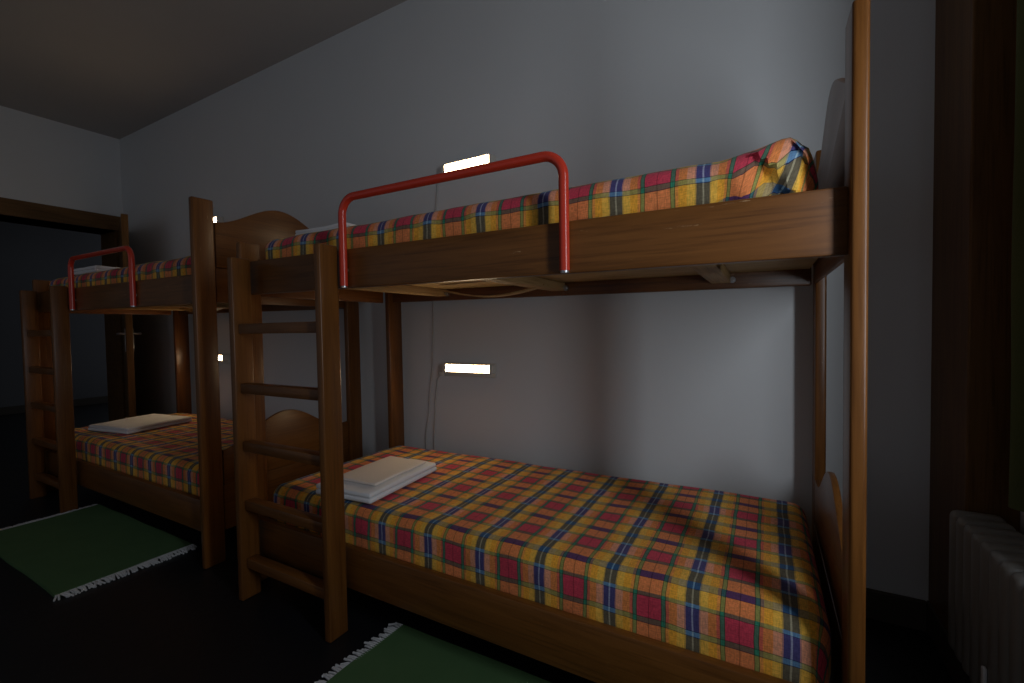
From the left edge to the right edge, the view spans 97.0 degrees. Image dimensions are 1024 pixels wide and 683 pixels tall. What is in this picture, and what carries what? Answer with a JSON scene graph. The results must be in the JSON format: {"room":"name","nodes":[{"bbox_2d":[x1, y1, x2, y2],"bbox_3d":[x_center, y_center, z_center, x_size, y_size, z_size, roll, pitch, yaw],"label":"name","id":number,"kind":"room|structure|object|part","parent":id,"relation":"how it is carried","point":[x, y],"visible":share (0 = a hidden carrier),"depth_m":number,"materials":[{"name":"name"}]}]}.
{"room":"dormitory bedroom","nodes":[
{"label":"dormitory bedroom","id":0,"kind":"room"},
{"bbox_2d":[0,221,107,407],"bbox_3d":[-6.157,-0.441,4.357,3.359,2.975,5.292,0,2,29],"label":"wall","id":1,"kind":"structure","parent":0,"point":[28,253],"depth_m":6.50,"materials":[{"name":"grey paint"}]},
{"bbox_2d":[0,396,107,415],"bbox_3d":[-7.468,0.989,5.210,0.022,0.108,5.184,0,2,29],"label":"baseboard","id":2,"kind":"structure","parent":1,"relation":"attached to","point":[103,399],"depth_m":6.82,"materials":[{"name":"brown paint"}]},
{"bbox_2d":[0,106,122,234],"bbox_3d":[-4.866,-0.417,2.892,0.324,2.975,3.780,0,2,29],"label":"wall","id":3,"kind":"structure","parent":0,"point":[45,161],"depth_m":4.04,"materials":[{"name":"paint"}]},
{"bbox_2d":[0,197,125,420],"bbox_3d":[-4.395,-0.072,3.725,0.354,2.219,1.888,0,2,29],"label":"trim","id":4,"kind":"structure","parent":3,"relation":"attached to","point":[12,208],"depth_m":4.39,"materials":[{"name":"brown wood"}]},
{"bbox_2d":[0,0,406,138],"bbox_3d":[-1.969,-1.959,1.333,6.901,0.108,3.996,0,2,29],"label":"ceiling","id":5,"kind":"structure","parent":0,"point":[116,69],"depth_m":3.01,"materials":[{"name":"paint"}]},
{"bbox_2d":[0,403,953,682],"bbox_3d":[-3.162,1.098,2.866,10.260,0.108,5.292,0,2,29],"label":"floor","id":6,"kind":"structure","parent":0,"point":[176,619],"depth_m":1.66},
{"bbox_2d":[0,504,196,601],"bbox_3d":[-2.238,1.036,2.348,1.251,0.017,0.527,0,2,29],"label":"rug","id":7,"kind":"object","parent":6,"relation":"on","point":[64,553],"visible":1,"depth_m":2.26,"materials":[{"name":"green fabric"}]},
{"bbox_2d":[19,196,362,568],"bbox_3d":[-2.107,0.169,2.925,2.117,1.711,0.997,0,2,29],"label":"bunk bed","id":8,"kind":"object","parent":6,"relation":"on","point":[53,464],"visible":0.71,"depth_m":2.48,"materials":[{"name":"brown wood"}]},
{"bbox_3d":[-3.197,0.309,3.113,0.030,1.455,0.089,0,2,29],"label":"post","id":9,"kind":"part","parent":8,"relation":"part of","materials":[{"name":"brown wood"}]},
{"bbox_3d":[-2.313,-0.347,2.539,0.816,0.324,0.027,0,2,29],"label":"guard rail","id":10,"kind":"part","parent":8,"relation":"part of","materials":[{"name":"red metal"}]},
{"bbox_3d":[-2.310,-0.254,2.574,2.046,0.157,0.028,0,2,29],"label":"rail","id":11,"kind":"part","parent":8,"relation":"part of","materials":[{"name":"brown wood"}]},
{"bbox_3d":[-3.008,-0.270,3.449,0.019,0.124,0.720,0,2,29],"label":"footboard","id":12,"kind":"part","parent":8,"relation":"part of","materials":[{"name":"brown wood"}]},
{"bbox_3d":[-2.292,0.819,2.608,2.046,0.152,0.028,0,2,29],"label":"rail","id":13,"kind":"part","parent":8,"relation":"part of","materials":[{"name":"brown wood"}]},
{"bbox_2d":[49,256,225,288],"bbox_3d":[-2.101,-0.353,2.929,1.933,0.178,0.795,0,2,29],"label":"mattress","id":14,"kind":"object","parent":8,"relation":"on","point":[180,266],"visible":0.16,"depth_m":2.43,"materials":[{"name":"multicoloured fabric"}]},
{"bbox_2d":[74,265,118,274],"bbox_3d":[-2.710,-0.472,3.120,0.337,0.046,0.378,0,2,29],"label":"sheet","id":15,"kind":"object","parent":14,"relation":"on","point":[96,268],"visible":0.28,"depth_m":2.94,"materials":[{"name":"white fabric"}]},
{"bbox_2d":[75,413,233,496],"bbox_3d":[-2.070,0.687,2.954,1.963,0.198,0.794,0,2,29],"label":"mattress","id":16,"kind":"object","parent":8,"relation":"on","point":[167,456],"visible":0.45,"depth_m":2.64,"materials":[{"name":"multicoloured fabric"}]},
{"bbox_2d":[88,414,191,433],"bbox_3d":[-2.587,0.569,3.167,0.416,0.042,0.416,0,2,20],"label":"sheet","id":17,"kind":"object","parent":16,"relation":"on","point":[130,425],"visible":1,"depth_m":3.08,"materials":[{"name":"white fabric"}]},
{"bbox_3d":[-2.769,0.282,3.811,0.030,1.453,0.106,0,2,29],"label":"post","id":18,"kind":"part","parent":8,"relation":"part of","materials":[{"name":"brown wood"}]},
{"bbox_3d":[-1.399,0.195,2.083,0.028,1.688,0.093,0,2,29],"label":"post","id":19,"kind":"part","parent":8,"relation":"part of","materials":[{"name":"brown wood"}]},
{"bbox_3d":[-1.904,-0.283,3.300,2.046,0.157,0.028,0,2,29],"label":"rail","id":20,"kind":"part","parent":8,"relation":"part of","materials":[{"name":"brown wood"}]},
{"bbox_3d":[-1.204,-0.522,2.422,0.017,0.328,0.731,0,2,29],"label":"headboard","id":21,"kind":"part","parent":8,"relation":"part of","materials":[{"name":"brown wood"}]},
{"bbox_3d":[-1.204,-0.275,2.433,0.011,0.163,0.731,0,2,29],"label":"rail","id":22,"kind":"part","parent":8,"relation":"part of","materials":[{"name":"brown wood"}]},
{"bbox_3d":[-1.186,0.513,2.454,0.017,0.299,0.731,0,2,29],"label":"headboard","id":23,"kind":"part","parent":8,"relation":"part of","materials":[{"name":"brown wood"}]},
{"bbox_3d":[-1.187,0.772,2.465,0.011,0.218,0.731,0,2,29],"label":"rail","id":24,"kind":"part","parent":8,"relation":"part of","materials":[{"name":"brown wood"}]},
{"bbox_3d":[-0.983,0.171,2.801,0.034,1.677,0.095,0,2,29],"label":"post","id":25,"kind":"part","parent":8,"relation":"part of","materials":[{"name":"brown wood"}]},
{"bbox_2d":[314,622,550,682],"bbox_3d":[-0.043,1.042,1.019,1.382,0.015,0.772,0,2,29],"label":"rug","id":26,"kind":"object","parent":6,"relation":"on","point":[406,654],"visible":1,"depth_m":1.44,"materials":[{"name":"green fabric"}]},
{"bbox_2d":[227,0,870,682],"bbox_3d":[-0.017,0.171,1.756,2.117,1.711,0.997,0,2,29],"label":"bunk bed","id":27,"kind":"object","parent":6,"relation":"on","point":[773,240],"visible":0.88,"depth_m":1.35,"materials":[{"name":"brown wood"}]},
{"bbox_3d":[-1.108,0.311,1.944,0.030,1.455,0.089,0,2,29],"label":"post","id":28,"kind":"part","parent":27,"relation":"part of","materials":[{"name":"brown wood"}]},
{"bbox_3d":[-0.918,-0.269,2.279,0.019,0.124,0.720,0,2,29],"label":"footboard","id":29,"kind":"part","parent":27,"relation":"part of","materials":[{"name":"brown wood"}]},
{"bbox_3d":[-0.680,0.283,2.642,0.030,1.453,0.106,0,2,29],"label":"post","id":30,"kind":"part","parent":27,"relation":"part of","materials":[{"name":"brown wood"}]},
{"bbox_3d":[-0.227,-0.346,1.372,0.854,0.324,0.027,0,2,29],"label":"guard rail","id":31,"kind":"part","parent":27,"relation":"part of","materials":[{"name":"red metal"}]},
{"bbox_3d":[-0.203,0.821,1.438,2.046,0.152,0.028,0,2,29],"label":"rail","id":32,"kind":"part","parent":27,"relation":"part of","materials":[{"name":"brown wood"}]},
{"bbox_2d":[265,137,818,258],"bbox_3d":[-0.012,-0.362,1.754,1.938,0.208,0.804,0,2,29],"label":"mattress","id":33,"kind":"object","parent":27,"relation":"on","point":[783,166],"visible":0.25,"depth_m":1.16,"materials":[{"name":"multicoloured fabric"}]},
{"bbox_2d":[295,222,354,234],"bbox_3d":[-0.693,-0.460,1.992,0.309,0.028,0.372,0,2,29],"label":"sheet","id":34,"kind":"object","parent":33,"relation":"on","point":[333,226],"visible":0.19,"depth_m":1.83,"materials":[{"name":"white fabric"}]},
{"bbox_3d":[-0.221,-0.252,1.405,2.046,0.157,0.028,0,2,29],"label":"rail","id":35,"kind":"part","parent":27,"relation":"part of","materials":[{"name":"brown wood"}]},
{"bbox_2d":[273,445,830,682],"bbox_3d":[0.019,0.689,1.784,1.963,0.198,0.795,0,2,29],"label":"mattress","id":36,"kind":"object","parent":27,"relation":"on","point":[729,577],"visible":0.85,"depth_m":1.38,"materials":[{"name":"multicoloured fabric"}]},
{"bbox_2d":[316,458,436,503],"bbox_3d":[-0.558,0.573,1.921,0.283,0.041,0.432,0,2,25],"label":"sheet","id":37,"kind":"object","parent":36,"relation":"on","point":[364,493],"visible":0.48,"depth_m":1.77,"materials":[{"name":"white fabric"}]},
{"bbox_2d":[344,456,425,485],"bbox_3d":[-0.549,0.545,1.933,0.211,0.013,0.324,0,2,26],"label":"folded towel","id":38,"kind":"object","parent":37,"relation":"on","point":[378,472],"visible":0.92,"depth_m":1.90,"materials":[{"name":"beige fabric"}]},
{"bbox_3d":[0.185,-0.281,2.130,2.046,0.157,0.028,0,2,29],"label":"rail","id":39,"kind":"part","parent":27,"relation":"part of","materials":[{"name":"brown wood"}]},
{"bbox_3d":[-0.018,-0.265,1.768,2.035,0.036,0.799,0,2,29],"label":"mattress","id":40,"kind":"part","parent":27,"relation":"part of","materials":[{"name":"brown wood"}]},
{"bbox_3d":[1.107,0.173,1.632,0.034,1.677,0.095,0,2,29],"label":"post","id":41,"kind":"part","parent":27,"relation":"part of","materials":[{"name":"brown wood"}]},
{"bbox_3d":[0.903,0.774,1.296,0.011,0.218,0.731,0,2,29],"label":"rail","id":42,"kind":"part","parent":27,"relation":"part of","materials":[{"name":"brown wood"}]},
{"bbox_3d":[0.903,0.514,1.285,0.017,0.299,0.731,0,2,29],"label":"headboard","id":43,"kind":"part","parent":27,"relation":"part of","materials":[{"name":"brown wood"}]},
{"bbox_3d":[0.885,-0.274,1.263,0.011,0.163,0.731,0,2,29],"label":"rail","id":44,"kind":"part","parent":27,"relation":"part of","materials":[{"name":"brown wood"}]},
{"bbox_3d":[0.886,-0.520,1.253,0.017,0.328,0.731,0,2,29],"label":"headboard","id":45,"kind":"part","parent":27,"relation":"part of","materials":[{"name":"brown wood"}]},
{"bbox_3d":[0.690,0.196,0.913,0.028,1.688,0.093,0,2,29],"label":"post","id":46,"kind":"part","parent":27,"relation":"part of","materials":[{"name":"brown wood"}]},
{"bbox_2d":[119,0,935,601],"bbox_3d":[-1.068,-0.485,3.055,6.793,2.975,0.216,0,2,29],"label":"wall","id":47,"kind":"structure","parent":0,"point":[706,389],"depth_m":2.11,"materials":[{"name":"paint"}]},
{"bbox_2d":[116,214,140,417],"bbox_3d":[-3.473,-0.028,4.093,0.161,2.060,0.884,-3,2,-42],"label":"door","id":48,"kind":"structure","parent":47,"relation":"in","point":[128,333],"depth_m":3.77,"materials":[{"name":"brown wood"}]},
{"bbox_2d":[213,216,223,222],"bbox_3d":[-2.455,-0.949,3.659,0.369,0.076,0.051,0,2,29],"label":"wall lamp","id":49,"kind":"object","parent":47,"relation":"attached to","point":[215,219],"visible":0.26,"depth_m":3.57,"materials":[{"name":"beige plastic"}]},
{"bbox_2d":[218,354,229,363],"bbox_3d":[-2.428,0.139,3.688,0.369,0.076,0.051,0,2,29],"label":"wall lamp","id":50,"kind":"object","parent":47,"relation":"attached to","point":[223,358],"visible":0.44,"depth_m":3.61,"materials":[{"name":"beige plastic"}]},
{"bbox_2d":[425,184,437,448],"bbox_3d":[-0.458,-0.024,2.601,0.133,1.804,0.007,0,2,29],"label":"power cord","id":51,"kind":"object","parent":47,"relation":"attached to","point":[437,184],"visible":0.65,"depth_m":2.60,"materials":[{"name":"grey plastic"}]},
{"bbox_2d":[434,362,495,449],"bbox_3d":[-0.276,0.498,2.498,0.434,0.760,0.051,0,2,29],"label":"wall lamp","id":52,"kind":"object","parent":47,"relation":"attached to","point":[487,370],"depth_m":2.46,"materials":[{"name":"beige plastic"}]},
{"bbox_3d":[-0.427,0.529,2.606,0.066,0.697,0.007,0,2,29],"label":"power cord","id":53,"kind":"part","parent":52,"relation":"part of","materials":[{"name":"grey plastic"}]},
{"bbox_2d":[441,154,495,172],"bbox_3d":[-0.254,-0.930,2.428,0.369,0.076,0.051,0,2,29],"label":"wall lamp","id":54,"kind":"object","parent":47,"relation":"attached to","point":[487,158],"visible":0.5,"depth_m":2.39,"materials":[{"name":"beige plastic"}]},
{"bbox_2d":[866,588,926,631],"bbox_3d":[-1.157,0.953,3.028,5.954,0.106,0.019,0,2,29],"label":"baseboard","id":55,"kind":"structure","parent":47,"relation":"attached to","point":[900,610],"depth_m":1.61,"materials":[{"name":"brown paint"}]},
{"bbox_2d":[1020,511,1023,534],"bbox_3d":[0.742,-0.413,-0.246,0.324,2.975,3.780,0,2,29],"label":"wall","id":56,"kind":"structure","parent":0,"point":[1021,512],"depth_m":1.22,"materials":[{"name":"paint"}]},
{"bbox_2d":[927,600,970,682],"bbox_3d":[0.573,1.020,-0.094,0.116,0.108,3.780,0,2,29],"label":"baseboard","id":57,"kind":"structure","parent":56,"relation":"attached to","point":[936,630],"depth_m":1.43,"materials":[{"name":"brown paint"}]},
{"bbox_2d":[928,0,1019,631],"bbox_3d":[1.395,-0.527,1.365,0.110,2.867,0.324,0,2,29],"label":"trim","id":58,"kind":"structure","parent":56,"relation":"attached to","point":[975,40],"depth_m":1.27,"materials":[{"name":"brown wood"}]},
{"bbox_2d":[948,510,1023,682],"bbox_3d":[1.039,0.711,0.820,0.120,0.437,1.055,0,2,29],"label":"radiator","id":59,"kind":"object","parent":56,"relation":"attached to","point":[986,593],"visible":1,"depth_m":1.10,"materials":[{"name":"grey metal"}]}
]}

